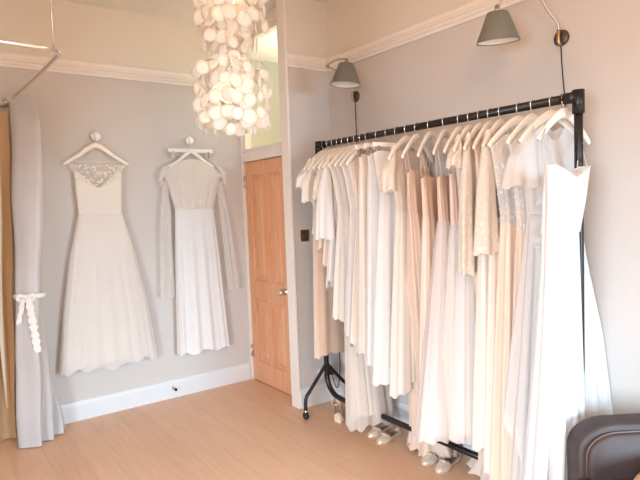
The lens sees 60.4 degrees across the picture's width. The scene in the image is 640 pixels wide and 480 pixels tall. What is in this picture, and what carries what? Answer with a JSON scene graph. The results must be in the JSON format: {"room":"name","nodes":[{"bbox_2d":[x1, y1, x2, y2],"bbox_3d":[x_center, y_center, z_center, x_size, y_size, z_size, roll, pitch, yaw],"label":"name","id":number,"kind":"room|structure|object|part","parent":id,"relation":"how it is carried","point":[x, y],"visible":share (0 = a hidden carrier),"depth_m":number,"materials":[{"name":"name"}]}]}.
{"room":"clothing store","nodes":[
{"label":"clothing store","id":0,"kind":"room"},
{"bbox_2d":[0,0,249,414],"bbox_3d":[-2.631,-0.139,3.673,4.920,3.155,0.120,-5,4,-36],"label":"wall","id":1,"kind":"structure","parent":0,"point":[136,121],"depth_m":4.38,"materials":[{"name":"paint"}]},
{"bbox_2d":[91,132,100,140],"bbox_3d":[-1.718,-0.789,4.201,0.072,0.072,0.067,-5,4,-36],"label":"peg","id":2,"kind":"object","parent":1,"relation":"attached to","point":[97,135],"visible":0.97,"depth_m":4.18,"materials":[{"name":"ceramic"}]},
{"bbox_2d":[63,131,128,164],"bbox_3d":[-1.700,-0.697,4.167,0.474,0.260,0.048,-5,4,-36],"label":"clothes hanger","id":3,"kind":"object","parent":2,"relation":"hanging from","point":[93,145],"visible":1,"depth_m":4.14,"materials":[{"name":"white paint"}]},
{"bbox_2d":[59,164,157,376],"bbox_3d":[-1.647,0.210,4.221,0.745,1.569,0.148,-5,4,-37],"label":"dress","id":4,"kind":"object","parent":3,"relation":"hanging from","point":[107,321],"visible":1,"depth_m":4.16,"materials":[{"name":"beige fabric"}]},
{"bbox_2d":[0,51,235,89],"bbox_3d":[-2.624,-1.234,3.545,4.685,0.105,0.034,-5,4,-36],"label":"trim","id":5,"kind":"structure","parent":1,"relation":"attached to","point":[7,59],"depth_m":4.21,"materials":[{"name":"beige paint"}]},
{"bbox_2d":[15,363,250,435],"bbox_3d":[-2.535,1.362,3.708,4.680,0.150,0.020,-5,4,-36],"label":"baseboard","id":6,"kind":"structure","parent":1,"relation":"attached to","point":[92,407],"depth_m":4.53,"materials":[{"name":"white paint"}]},
{"bbox_2d":[185,136,192,144],"bbox_3d":[-1.110,-0.836,4.643,0.072,0.072,0.067,-5,4,-36],"label":"peg","id":7,"kind":"object","parent":1,"relation":"attached to","point":[190,139],"visible":0.99,"depth_m":4.62,"materials":[{"name":"ceramic"}]},
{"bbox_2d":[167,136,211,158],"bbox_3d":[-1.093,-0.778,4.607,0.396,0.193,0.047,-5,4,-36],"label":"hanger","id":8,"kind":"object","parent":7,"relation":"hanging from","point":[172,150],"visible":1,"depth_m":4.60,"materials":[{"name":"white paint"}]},
{"bbox_2d":[168,150,213,167],"bbox_3d":[-1.074,-0.678,4.592,0.408,0.150,0.014,-5,4,-36],"label":"clothes hanger","id":9,"kind":"object","parent":8,"relation":"hanging from","point":[188,152],"visible":1,"depth_m":4.58,"materials":[{"name":"white paint"}]},
{"bbox_2d":[159,159,229,356],"bbox_3d":[-1.018,0.138,4.675,0.733,1.637,0.149,-5,4,-37],"label":"dress","id":10,"kind":"object","parent":9,"relation":"hanging from","point":[201,320],"visible":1,"depth_m":4.61,"materials":[{"name":"fabric"}]},
{"bbox_2d":[236,7,281,378],"bbox_3d":[-0.417,-0.281,4.677,0.108,3.155,0.856,-5,4,-36],"label":"trim","id":11,"kind":"structure","parent":1,"relation":"attached to","point":[274,152],"depth_m":4.97,"materials":[{"name":"beige paint"}]},
{"bbox_2d":[243,20,280,152],"bbox_3d":[-0.481,-1.263,4.663,0.060,1.000,0.681,-5,4,-36],"label":"window","id":12,"kind":"structure","parent":1,"relation":"in","point":[247,148],"depth_m":4.68,"materials":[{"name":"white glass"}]},
{"bbox_2d":[243,157,291,394],"bbox_3d":[-0.459,0.301,4.736,0.114,1.972,0.680,-5,4,-36],"label":"door","id":13,"kind":"structure","parent":1,"relation":"in","point":[263,179],"depth_m":4.75,"materials":[{"name":"brown wood"}]},
{"bbox_3d":[-0.528,-0.104,4.842,0.024,0.934,0.206,-5,4,-36],"label":"panel","id":14,"kind":"part","parent":13,"relation":"part of","materials":[{"name":"brown wood"}]},
{"bbox_3d":[-0.495,0.813,4.898,0.024,0.574,0.206,-5,4,-36],"label":"panel","id":15,"kind":"part","parent":13,"relation":"part of","materials":[{"name":"brown wood"}]},
{"bbox_3d":[-0.362,-0.097,4.614,0.024,0.934,0.206,-5,4,-36],"label":"panel","id":16,"kind":"part","parent":13,"relation":"part of","materials":[{"name":"brown wood"}]},
{"bbox_3d":[-0.329,0.821,4.670,0.024,0.574,0.206,-5,4,-36],"label":"panel","id":17,"kind":"part","parent":13,"relation":"part of","materials":[{"name":"brown wood"}]},
{"bbox_3d":[-0.309,0.429,4.509,0.074,0.056,0.056,-5,4,-36],"label":"knob","id":18,"kind":"part","parent":13,"relation":"part of","materials":[{"name":"silver metal"}]},
{"bbox_2d":[61,0,331,62],"bbox_3d":[0.145,-1.722,1.210,6.720,0.100,8.520,-5,4,-36],"label":"ceiling","id":19,"kind":"structure","parent":0,"point":[177,10],"depth_m":4.33,"materials":[{"name":"paint"}]},
{"bbox_2d":[0,0,60,106],"bbox_3d":[-2.301,-1.272,2.796,1.533,0.811,1.622,-5,4,-36],"label":"rail","id":20,"kind":"object","parent":19,"relation":"hanging from","point":[53,49],"visible":0.9,"depth_m":2.70,"materials":[{"name":"silver metal"}]},
{"bbox_2d":[0,105,15,441],"bbox_3d":[-2.421,0.259,3.657,0.740,2.332,0.092,-4,4,-34],"label":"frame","id":21,"kind":"object","parent":20,"relation":"hanging from","point":[7,346],"visible":1,"depth_m":3.84,"materials":[{"name":"fabric"}]},
{"bbox_2d":[5,95,64,447],"bbox_3d":[-2.006,0.206,3.824,0.261,2.387,0.351,-3,4,-9],"label":"curtain","id":22,"kind":"object","parent":20,"relation":"hanging from","point":[39,415],"visible":0.95,"depth_m":3.71,"materials":[{"name":"grey fabric"}]},
{"bbox_2d":[13,291,45,352],"bbox_3d":[-1.967,0.550,3.743,0.197,0.406,0.227,-5,4,-36],"label":"tie","id":23,"kind":"object","parent":22,"relation":"attached to","point":[29,298],"visible":0.9,"depth_m":3.66,"materials":[{"name":"white fabric"}]},
{"bbox_3d":[-1.322,-1.319,2.680,0.007,0.775,0.007,0,4,31],"label":"ceiling rod","id":24,"kind":"part","parent":20,"relation":"part of","materials":[{"name":"silver metal"}]},
{"bbox_2d":[192,0,271,137],"bbox_3d":[-0.385,-1.067,2.258,0.334,1.294,0.321,-5,4,-36],"label":"chandelier","id":25,"kind":"object","parent":19,"relation":"hanging from","point":[231,21],"visible":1,"depth_m":2.19,"materials":[{"name":"white"}]},
{"bbox_3d":[-0.379,-1.014,2.258,0.294,0.602,0.294,-5,4,-36],"label":"wire frame","id":26,"kind":"part","parent":25,"relation":"part of","materials":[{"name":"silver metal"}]},
{"bbox_2d":[0,379,479,479],"bbox_3d":[0.264,1.515,1.409,6.720,0.080,8.520,-5,4,-36],"label":"floor","id":27,"kind":"structure","parent":0,"point":[251,429],"depth_m":3.65,"materials":[{"name":"brown wood"}]},
{"bbox_2d":[331,397,343,423],"bbox_3d":[0.131,1.251,4.063,0.072,0.133,0.227,-3,4,-7],"label":"shoe","id":28,"kind":"object","parent":27,"relation":"on","point":[338,416],"visible":0.96,"depth_m":4.08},
{"bbox_2d":[367,422,393,437],"bbox_3d":[0.415,1.294,3.787,0.245,0.059,0.086,-5,5,-42],"label":"shoe","id":29,"kind":"object","parent":27,"relation":"on","point":[375,431],"visible":0.89,"depth_m":3.74,"materials":[{"name":"beige leather"}]},
{"bbox_2d":[376,427,401,444],"bbox_3d":[0.462,1.299,3.679,0.245,0.059,0.086,-5,5,-44],"label":"shoe","id":30,"kind":"object","parent":27,"relation":"on","point":[385,437],"visible":0.99,"depth_m":3.63,"materials":[{"name":"beige leather"}]},
{"bbox_2d":[421,452,441,465],"bbox_3d":[0.703,1.310,3.366,0.245,0.059,0.086,-5,5,-42],"label":"shoe","id":31,"kind":"object","parent":27,"relation":"on","point":[430,458],"visible":0.73,"depth_m":3.30,"materials":[{"name":"beige leather"}]},
{"bbox_2d":[303,89,584,459],"bbox_3d":[0.609,0.321,3.322,0.438,2.044,2.036,-5,4,-36],"label":"rail","id":32,"kind":"object","parent":27,"relation":"on","point":[576,97],"visible":0.57,"depth_m":2.90,"materials":[{"name":"black metal"}]},
{"bbox_2d":[303,141,324,170],"bbox_3d":[0.034,-0.608,4.010,0.032,0.227,0.446,1,5,45],"label":"clothes hanger","id":33,"kind":"object","parent":32,"relation":"hanging from","point":[321,151],"visible":0.35,"depth_m":3.92,"materials":[{"name":"white paint"}]},
{"bbox_2d":[296,158,344,358],"bbox_3d":[0.041,0.131,4.039,0.100,1.454,0.549,1,5,45],"label":"dress","id":34,"kind":"object","parent":33,"relation":"hanging from","point":[328,332],"visible":0.32,"depth_m":3.97,"materials":[{"name":"beige fabric"}]},
{"bbox_2d":[307,140,329,170],"bbox_3d":[0.068,-0.607,3.964,0.032,0.227,0.446,1,5,45],"label":"clothes hanger","id":35,"kind":"object","parent":32,"relation":"hanging from","point":[326,150],"visible":0.44,"depth_m":3.88,"materials":[{"name":"white paint"}]},
{"bbox_2d":[301,157,316,236],"bbox_3d":[0.067,-0.306,3.969,0.086,0.574,0.526,1,5,45],"label":"dress","id":36,"kind":"object","parent":35,"relation":"hanging from","point":[307,186],"visible":0.2,"depth_m":3.80,"materials":[{"name":"white fabric"}]},
{"bbox_2d":[312,139,334,169],"bbox_3d":[0.102,-0.605,3.916,0.032,0.227,0.446,1,5,45],"label":"clothes hanger","id":37,"kind":"object","parent":32,"relation":"hanging from","point":[317,163],"visible":0.31,"depth_m":3.82,"materials":[{"name":"white paint"}]},
{"bbox_2d":[315,168,323,251],"bbox_3d":[0.116,-0.249,3.939,0.085,0.659,0.411,1,5,45],"label":"dress","id":38,"kind":"object","parent":37,"relation":"hanging from","point":[320,241],"visible":0.03,"depth_m":3.81,"materials":[{"name":"white fabric"}]},
{"bbox_2d":[317,138,339,169],"bbox_3d":[0.137,-0.603,3.870,0.032,0.227,0.446,1,5,45],"label":"clothes hanger","id":39,"kind":"object","parent":32,"relation":"hanging from","point":[335,149],"visible":0.34,"depth_m":3.79,"materials":[{"name":"white paint"}]},
{"bbox_2d":[313,155,328,266],"bbox_3d":[0.142,-0.204,3.882,0.091,0.774,0.503,1,5,45],"label":"dress","id":40,"kind":"object","parent":39,"relation":"hanging from","point":[317,178],"visible":0.15,"depth_m":3.73,"materials":[{"name":"fabric"}]},
{"bbox_3d":[0.066,0.254,4.062,0.037,1.864,0.184,-5,4,-36],"label":"post","id":41,"kind":"part","parent":32,"relation":"part of","materials":[{"name":"black metal"}]},
{"bbox_2d":[322,137,345,168],"bbox_3d":[0.170,-0.602,3.824,0.446,0.227,0.032,-5,5,-44],"label":"clothes hanger","id":42,"kind":"object","parent":32,"relation":"hanging from","point":[338,150],"visible":0.44,"depth_m":3.74,"materials":[{"name":"white paint"}]},
{"bbox_2d":[315,155,337,291],"bbox_3d":[0.181,-0.119,3.846,0.551,0.942,0.104,-5,5,-44],"label":"dress","id":43,"kind":"object","parent":42,"relation":"hanging from","point":[326,207],"visible":0.3,"depth_m":3.68,"materials":[{"name":"white fabric"}]},
{"bbox_2d":[328,136,351,167],"bbox_3d":[0.208,-0.600,3.771,0.446,0.227,0.032,-5,5,-44],"label":"clothes hanger","id":44,"kind":"object","parent":32,"relation":"hanging from","point":[344,149],"visible":0.46,"depth_m":3.68,"materials":[{"name":"white paint"}]},
{"bbox_2d":[330,165,343,321],"bbox_3d":[0.227,-0.014,3.806,0.429,1.119,0.117,-5,5,-44],"label":"dress","id":45,"kind":"object","parent":44,"relation":"hanging from","point":[338,292],"visible":0.31,"depth_m":3.69,"materials":[{"name":"white fabric"}]},
{"bbox_2d":[334,135,365,167],"bbox_3d":[0.246,-0.598,3.719,0.446,0.227,0.032,-5,5,-44],"label":"clothes hanger","id":46,"kind":"object","parent":32,"relation":"hanging from","point":[350,148],"visible":0.38,"depth_m":3.63,"materials":[{"name":"white paint"}]},
{"bbox_2d":[336,165,393,431],"bbox_3d":[0.314,0.349,3.743,0.407,1.841,0.282,-5,5,-44],"label":"dress","id":47,"kind":"object","parent":46,"relation":"hanging from","point":[365,403],"visible":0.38,"depth_m":3.66,"materials":[{"name":"white fabric"}]},
{"bbox_2d":[339,133,373,166],"bbox_3d":[0.281,-0.596,3.671,0.446,0.227,0.032,-5,5,-44],"label":"clothes hanger","id":48,"kind":"object","parent":32,"relation":"hanging from","point":[353,150],"visible":0.44,"depth_m":3.57,"materials":[{"name":"white paint"}]},
{"bbox_2d":[342,164,355,336],"bbox_3d":[0.307,0.046,3.711,0.431,1.234,0.139,-5,5,-44],"label":"dress","id":49,"kind":"object","parent":48,"relation":"hanging from","point":[349,273],"visible":0.31,"depth_m":3.59,"materials":[{"name":"white fabric"}]},
{"bbox_2d":[345,132,374,165],"bbox_3d":[0.317,-0.595,3.623,0.446,0.227,0.032,-5,5,-44],"label":"clothes hanger","id":50,"kind":"object","parent":32,"relation":"hanging from","point":[352,157],"visible":0.38,"depth_m":3.51,"materials":[{"name":"white paint"}]},
{"bbox_2d":[348,156,358,346],"bbox_3d":[0.341,0.067,3.663,0.463,1.272,0.134,-5,5,-44],"label":"dress","id":51,"kind":"object","parent":50,"relation":"hanging from","point":[353,167],"visible":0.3,"depth_m":3.54,"materials":[{"name":"white fabric"}]},
{"bbox_2d":[355,130,389,156],"bbox_3d":[0.375,-0.617,3.540,0.400,0.176,0.020,-5,4,-38],"label":"hanger","id":52,"kind":"object","parent":32,"relation":"hanging from","point":[359,148],"visible":0.48,"depth_m":3.44,"materials":[{"name":"white paint"}]},
{"bbox_2d":[356,154,367,355],"bbox_3d":[0.402,0.092,3.583,0.462,1.281,0.149,-5,4,-38],"label":"gown","id":53,"kind":"object","parent":52,"relation":"hanging from","point":[363,160],"visible":0.34,"depth_m":3.45,"materials":[{"name":"white fabric"}]},
{"bbox_2d":[363,128,410,155],"bbox_3d":[0.428,-0.615,3.467,0.400,0.176,0.020,-5,4,-36],"label":"hanger","id":54,"kind":"object","parent":32,"relation":"hanging from","point":[367,146],"visible":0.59,"depth_m":3.37,"materials":[{"name":"white paint"}]},
{"bbox_2d":[365,153,378,366],"bbox_3d":[0.459,0.125,3.509,0.479,1.341,0.147,-5,4,-34],"label":"gown","id":55,"kind":"object","parent":54,"relation":"hanging from","point":[372,183],"visible":0.32,"depth_m":3.39,"materials":[{"name":"white fabric"}]},
{"bbox_2d":[372,127,419,151],"bbox_3d":[0.478,-0.612,3.399,0.400,0.176,0.020,-4,4,-34],"label":"hanger","id":56,"kind":"object","parent":32,"relation":"hanging from","point":[377,145],"visible":0.52,"depth_m":3.33,"materials":[{"name":"white paint"}]},
{"bbox_2d":[372,151,415,385],"bbox_3d":[0.503,0.164,3.448,0.501,1.427,0.163,-4,4,-34],"label":"dress","id":57,"kind":"object","parent":56,"relation":"hanging from","point":[386,214],"visible":0.31,"depth_m":3.33,"materials":[{"name":"white fabric"}]},
{"bbox_2d":[387,125,418,160],"bbox_3d":[0.530,-0.585,3.331,0.032,0.227,0.446,1,5,40],"label":"clothes hanger","id":58,"kind":"object","parent":32,"relation":"hanging from","point":[405,139],"visible":0.59,"depth_m":3.27,"materials":[{"name":"white paint"}]},
{"bbox_2d":[379,144,429,398],"bbox_3d":[0.541,0.176,3.360,0.169,1.490,0.547,1,5,40],"label":"dress","id":59,"kind":"object","parent":58,"relation":"hanging from","point":[393,174],"visible":0.52,"depth_m":3.24,"materials":[{"name":"fabric"}]},
{"bbox_2d":[401,123,432,162],"bbox_3d":[0.578,-0.582,3.265,0.032,0.227,0.446,0,4,34],"label":"clothes hanger","id":60,"kind":"object","parent":32,"relation":"hanging from","point":[416,137],"visible":0.84,"depth_m":3.22,"materials":[{"name":"white paint"}]},
{"bbox_2d":[405,152,459,458],"bbox_3d":[0.667,0.390,3.394,0.354,1.878,0.363,-3,4,-9],"label":"dress","id":61,"kind":"object","parent":60,"relation":"hanging from","point":[414,193],"visible":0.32,"depth_m":3.23,"materials":[{"name":"beige fabric"}]},
{"bbox_2d":[417,120,442,160],"bbox_3d":[0.639,-0.580,3.182,0.032,0.227,0.446,0,4,30],"label":"clothes hanger","id":62,"kind":"object","parent":32,"relation":"hanging from","point":[429,135],"visible":0.85,"depth_m":3.14,"materials":[{"name":"white paint"}]},
{"bbox_2d":[418,151,440,390],"bbox_3d":[0.665,0.203,3.232,0.156,1.484,0.489,0,4,30],"label":"dress","id":63,"kind":"object","parent":62,"relation":"hanging from","point":[428,183],"visible":0.47,"depth_m":3.08,"materials":[{"name":"beige fabric"}]},
{"bbox_2d":[432,117,452,154],"bbox_3d":[0.705,-0.576,3.091,0.032,0.227,0.446,0,4,30],"label":"clothes hanger","id":64,"kind":"object","parent":32,"relation":"hanging from","point":[445,133],"visible":0.65,"depth_m":3.02,"materials":[{"name":"white paint"}]},
{"bbox_2d":[414,149,455,444],"bbox_3d":[0.686,0.258,3.055,0.273,1.574,0.677,0,4,30],"label":"dress","id":65,"kind":"object","parent":64,"relation":"hanging from","point":[431,425],"visible":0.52,"depth_m":2.91,"materials":[{"name":"white fabric"}]},
{"bbox_2d":[443,114,464,153],"bbox_3d":[0.767,-0.574,3.006,0.032,0.227,0.446,1,4,37],"label":"clothes hanger","id":66,"kind":"object","parent":32,"relation":"hanging from","point":[457,130],"visible":0.44,"depth_m":2.92,"materials":[{"name":"white paint"}]},
{"bbox_2d":[442,147,458,441],"bbox_3d":[0.788,0.255,3.042,0.220,1.574,0.573,0,4,33],"label":"dress","id":67,"kind":"object","parent":66,"relation":"hanging from","point":[449,279],"visible":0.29,"depth_m":2.90,"materials":[{"name":"white fabric"}]},
{"bbox_2d":[453,112,477,151],"bbox_3d":[0.807,-0.572,2.951,0.032,0.227,0.446,1,4,38],"label":"clothes hanger","id":68,"kind":"object","parent":32,"relation":"hanging from","point":[468,128],"visible":0.56,"depth_m":2.87,"materials":[{"name":"white paint"}]},
{"bbox_2d":[446,134,475,444],"bbox_3d":[0.837,0.241,3.002,0.226,1.604,0.562,1,4,38],"label":"dress","id":69,"kind":"object","parent":68,"relation":"hanging from","point":[464,306],"visible":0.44,"depth_m":2.84,"materials":[{"name":"fabric"}]},
{"bbox_2d":[463,110,483,150],"bbox_3d":[0.845,-0.570,2.898,0.032,0.227,0.446,1,4,38],"label":"clothes hanger","id":70,"kind":"object","parent":32,"relation":"hanging from","point":[479,125],"visible":0.49,"depth_m":2.82,"materials":[{"name":"white paint"}]},
{"bbox_2d":[458,132,491,479],"bbox_3d":[0.870,0.395,2.952,0.340,1.907,0.523,1,4,38],"label":"dress","id":71,"kind":"object","parent":70,"relation":"hanging from","point":[467,263],"visible":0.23,"depth_m":2.74,"materials":[{"name":"fabric"}]},
{"bbox_2d":[472,108,497,149],"bbox_3d":[0.882,-0.568,2.848,0.032,0.227,0.446,1,5,39],"label":"clothes hanger","id":72,"kind":"object","parent":32,"relation":"hanging from","point":[488,124],"visible":0.56,"depth_m":2.76,"materials":[{"name":"white paint"}]},
{"bbox_2d":[472,137,499,451],"bbox_3d":[0.911,0.257,2.901,0.156,1.599,0.482,1,4,39],"label":"dress","id":73,"kind":"object","parent":72,"relation":"hanging from","point":[478,418],"visible":0.25,"depth_m":2.76,"materials":[{"name":"white fabric"}]},
{"bbox_2d":[481,106,511,148],"bbox_3d":[0.921,-0.566,2.794,0.032,0.227,0.446,1,5,42],"label":"clothes hanger","id":74,"kind":"object","parent":32,"relation":"hanging from","point":[499,123],"visible":0.59,"depth_m":2.72,"materials":[{"name":"white paint"}]},
{"bbox_2d":[473,129,499,472],"bbox_3d":[0.947,0.302,2.840,0.182,1.714,0.553,1,5,42],"label":"dress","id":75,"kind":"object","parent":74,"relation":"hanging from","point":[487,223],"visible":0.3,"depth_m":2.67,"materials":[{"name":"white fabric"}]},
{"bbox_2d":[487,102,527,147],"bbox_3d":[0.982,-0.563,2.711,0.446,0.227,0.032,-4,4,-30],"label":"clothes hanger","id":76,"kind":"object","parent":32,"relation":"hanging from","point":[515,120],"visible":0.55,"depth_m":2.65,"materials":[{"name":"white paint"}]},
{"bbox_2d":[489,133,516,479],"bbox_3d":[1.011,0.353,2.765,0.469,1.771,0.184,-4,4,-30],"label":"dress","id":77,"kind":"object","parent":76,"relation":"hanging from","point":[500,151],"visible":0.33,"depth_m":2.67,"materials":[{"name":"beige fabric"}]},
{"bbox_2d":[506,100,549,144],"bbox_3d":[1.028,-0.561,2.649,0.446,0.227,0.032,-5,4,-37],"label":"clothes hanger","id":78,"kind":"object","parent":32,"relation":"hanging from","point":[531,117],"visible":0.6,"depth_m":2.58,"materials":[{"name":"white paint"}]},
{"bbox_2d":[507,132,526,479],"bbox_3d":[1.069,0.406,2.698,0.509,1.883,0.250,-5,4,-34],"label":"dress","id":79,"kind":"object","parent":78,"relation":"hanging from","point":[519,193],"visible":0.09,"depth_m":2.59,"materials":[{"name":"beige fabric"}]},
{"bbox_2d":[518,96,583,144],"bbox_3d":[1.085,-0.558,2.570,0.446,0.227,0.032,-4,4,-28],"label":"clothes hanger","id":80,"kind":"object","parent":32,"relation":"hanging from","point":[545,116],"visible":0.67,"depth_m":2.53,"materials":[{"name":"white paint"}]},
{"bbox_2d":[501,122,587,479],"bbox_3d":[1.103,0.375,2.583,0.556,1.827,0.297,-4,4,-28],"label":"dress","id":81,"kind":"object","parent":80,"relation":"hanging from","point":[524,167],"visible":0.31,"depth_m":2.51,"materials":[{"name":"white fabric"}]},
{"bbox_2d":[536,94,590,144],"bbox_3d":[1.121,-0.557,2.520,0.446,0.227,0.032,-5,4,-36],"label":"clothes hanger","id":82,"kind":"object","parent":32,"relation":"hanging from","point":[563,112],"visible":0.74,"depth_m":2.48,"materials":[{"name":"white paint"}]},
{"bbox_2d":[522,127,612,479],"bbox_3d":[1.123,0.426,2.475,0.726,1.876,0.214,-5,4,-38],"label":"dress","id":83,"kind":"object","parent":82,"relation":"hanging from","point":[562,394],"visible":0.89,"depth_m":2.29,"materials":[{"name":"white fabric"}]},
{"bbox_3d":[1.149,0.305,2.578,0.037,1.864,0.184,-5,4,-36],"label":"post","id":84,"kind":"part","parent":32,"relation":"part of","materials":[{"name":"black metal"}]},
{"bbox_2d":[435,452,460,473],"bbox_3d":[0.760,1.313,3.270,0.086,0.059,0.245,1,5,44],"label":"shoe","id":85,"kind":"object","parent":27,"relation":"on","point":[445,465],"visible":0.98,"depth_m":3.22,"materials":[{"name":"beige leather"}]},
{"bbox_2d":[567,413,639,479],"bbox_3d":[1.353,1.069,1.984,0.640,0.660,0.670,-2,4,-2],"label":"armchair","id":86,"kind":"object","parent":27,"relation":"on","point":[599,447],"visible":1,"depth_m":2.17,"materials":[{"name":"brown leather"}]},
{"bbox_3d":[1.353,1.024,1.936,0.640,0.155,0.580,-2,3,-2],"label":"seat","id":87,"kind":"part","parent":86,"relation":"part of","materials":[{"name":"brown leather"}]},
{"bbox_2d":[586,432,639,479],"bbox_3d":[1.338,0.870,2.195,0.564,0.232,0.065,-2,3,-2],"label":"cushion","id":88,"kind":"object","parent":86,"relation":"on","point":[609,455],"depth_m":2.16,"materials":[{"name":"brown leather"}]},
{"bbox_2d":[251,59,280,147],"bbox_3d":[-1.033,-0.772,6.960,1.600,3.900,0.100,-5,4,-36],"label":"wall","id":89,"kind":"structure","parent":0,"point":[262,137],"depth_m":7.15,"materials":[{"name":"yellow paint"}]},
{"bbox_2d":[285,0,338,388],"bbox_3d":[-0.075,-0.274,4.344,0.388,3.155,0.080,-5,4,-36],"label":"wall","id":90,"kind":"structure","parent":0,"point":[306,20],"depth_m":4.27,"materials":[{"name":"paint"}]},
{"bbox_2d":[276,0,300,408],"bbox_3d":[-0.242,-0.260,4.227,0.020,3.155,0.103,-5,4,-36],"label":"trim","id":91,"kind":"structure","parent":90,"relation":"attached to","point":[280,4],"depth_m":4.21,"materials":[{"name":"beige paint"}]},
{"bbox_2d":[300,230,308,241],"bbox_3d":[-0.115,-0.034,4.262,0.076,0.090,0.020,-5,4,-36],"label":"light switch","id":92,"kind":"object","parent":90,"relation":"attached to","point":[304,234],"visible":1,"depth_m":4.26,"materials":[{"name":"gold metal"}]},
{"bbox_2d":[287,52,326,71],"bbox_3d":[-0.094,-1.368,4.222,0.358,0.105,0.034,-5,4,-36],"label":"trim","id":93,"kind":"structure","parent":90,"relation":"attached to","point":[296,60],"depth_m":4.21,"materials":[{"name":"beige paint"}]},
{"bbox_2d":[300,379,338,408],"bbox_3d":[0.001,1.227,4.390,0.368,0.150,0.020,-5,4,-36],"label":"baseboard","id":94,"kind":"structure","parent":90,"relation":"attached to","point":[320,393],"depth_m":4.37,"materials":[{"name":"white paint"}]},
{"bbox_2d":[318,365,332,378],"bbox_3d":[0.044,1.063,4.422,0.144,0.086,0.010,-5,4,-36],"label":"wall socket","id":95,"kind":"object","parent":90,"relation":"attached to","point":[319,369],"visible":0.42,"depth_m":4.39,"materials":[{"name":"white paint"}]},
{"bbox_2d":[329,352,339,387],"bbox_3d":[0.112,0.952,4.427,0.105,0.483,0.054,-5,4,-36],"label":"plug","id":96,"kind":"object","parent":90,"relation":"attached to","point":[330,371],"visible":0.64,"depth_m":4.41,"materials":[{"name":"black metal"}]},
{"bbox_2d":[326,0,639,413],"bbox_3d":[2.133,-0.196,1.748,0.120,3.155,6.960,-5,4,-36],"label":"wall","id":97,"kind":"structure","parent":0,"point":[444,73],"depth_m":2.85,"materials":[{"name":"paint"}]},
{"bbox_2d":[325,58,360,142],"bbox_3d":[0.197,-0.114,3.940,0.243,2.266,0.531,-2,4,3],"label":"wall lamp","id":98,"kind":"object","parent":97,"relation":"attached to","point":[345,75],"depth_m":3.68,"materials":[{"name":"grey fabric"}]},
{"bbox_3d":[0.132,-1.165,3.915,0.167,0.163,0.391,-1,4,10],"label":"swing arm","id":99,"kind":"part","parent":98,"relation":"part of","materials":[{"name":"gold metal"}]},
{"bbox_3d":[0.174,-1.121,3.717,0.210,0.146,0.210,0,4,-36],"label":"lamp shade","id":100,"kind":"part","parent":98,"relation":"part of","materials":[{"name":"grey fabric"}]},
{"bbox_3d":[0.301,-0.019,4.171,0.012,2.040,0.006,-5,4,-36],"label":"lamp cord","id":101,"kind":"part","parent":98,"relation":"part of","materials":[{"name":"black plastic"}]},
{"bbox_3d":[0.262,-1.071,4.106,0.018,0.080,0.080,-5,4,-36],"label":"wall plate","id":102,"kind":"part","parent":98,"relation":"part of","materials":[{"name":"brown metal"}]},
{"bbox_2d":[338,379,474,450],"bbox_3d":[2.132,1.308,1.798,0.020,0.150,6.720,-5,4,-36],"label":"baseboard","id":103,"kind":"structure","parent":97,"relation":"attached to","point":[401,410],"depth_m":3.92,"materials":[{"name":"white paint"}]},
{"bbox_2d":[326,0,525,71],"bbox_3d":[2.031,-1.288,1.635,0.034,0.105,6.720,-5,4,-36],"label":"trim","id":104,"kind":"structure","parent":97,"relation":"attached to","point":[474,9],"depth_m":3.52,"materials":[{"name":"beige paint"}]},
{"bbox_2d":[476,0,568,106],"bbox_3d":[1.035,-0.109,2.830,0.462,2.331,0.209,-3,4,-21],"label":"wall lamp","id":105,"kind":"object","parent":97,"relation":"attached to","point":[498,28],"depth_m":2.68,"materials":[{"name":"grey fabric"}]},
{"bbox_3d":[0.879,-1.054,2.718,0.210,0.146,0.210,-12,13,-35],"label":"lamp shade","id":106,"kind":"part","parent":105,"relation":"part of","materials":[{"name":"grey fabric"}]},
{"bbox_3d":[1.043,-1.157,2.712,0.343,0.228,0.060,-3,4,-12],"label":"swing arm","id":107,"kind":"part","parent":105,"relation":"part of","materials":[{"name":"gold metal"}]},
{"bbox_3d":[1.223,-1.026,2.790,0.018,0.080,0.080,-5,4,-36],"label":"wall plate","id":108,"kind":"part","parent":105,"relation":"part of","materials":[{"name":"brown metal"}]},
{"bbox_3d":[1.272,0.027,2.842,0.039,2.040,0.008,1,5,43],"label":"lamp cord","id":109,"kind":"part","parent":105,"relation":"part of","materials":[{"name":"grey plastic"}]}
]}

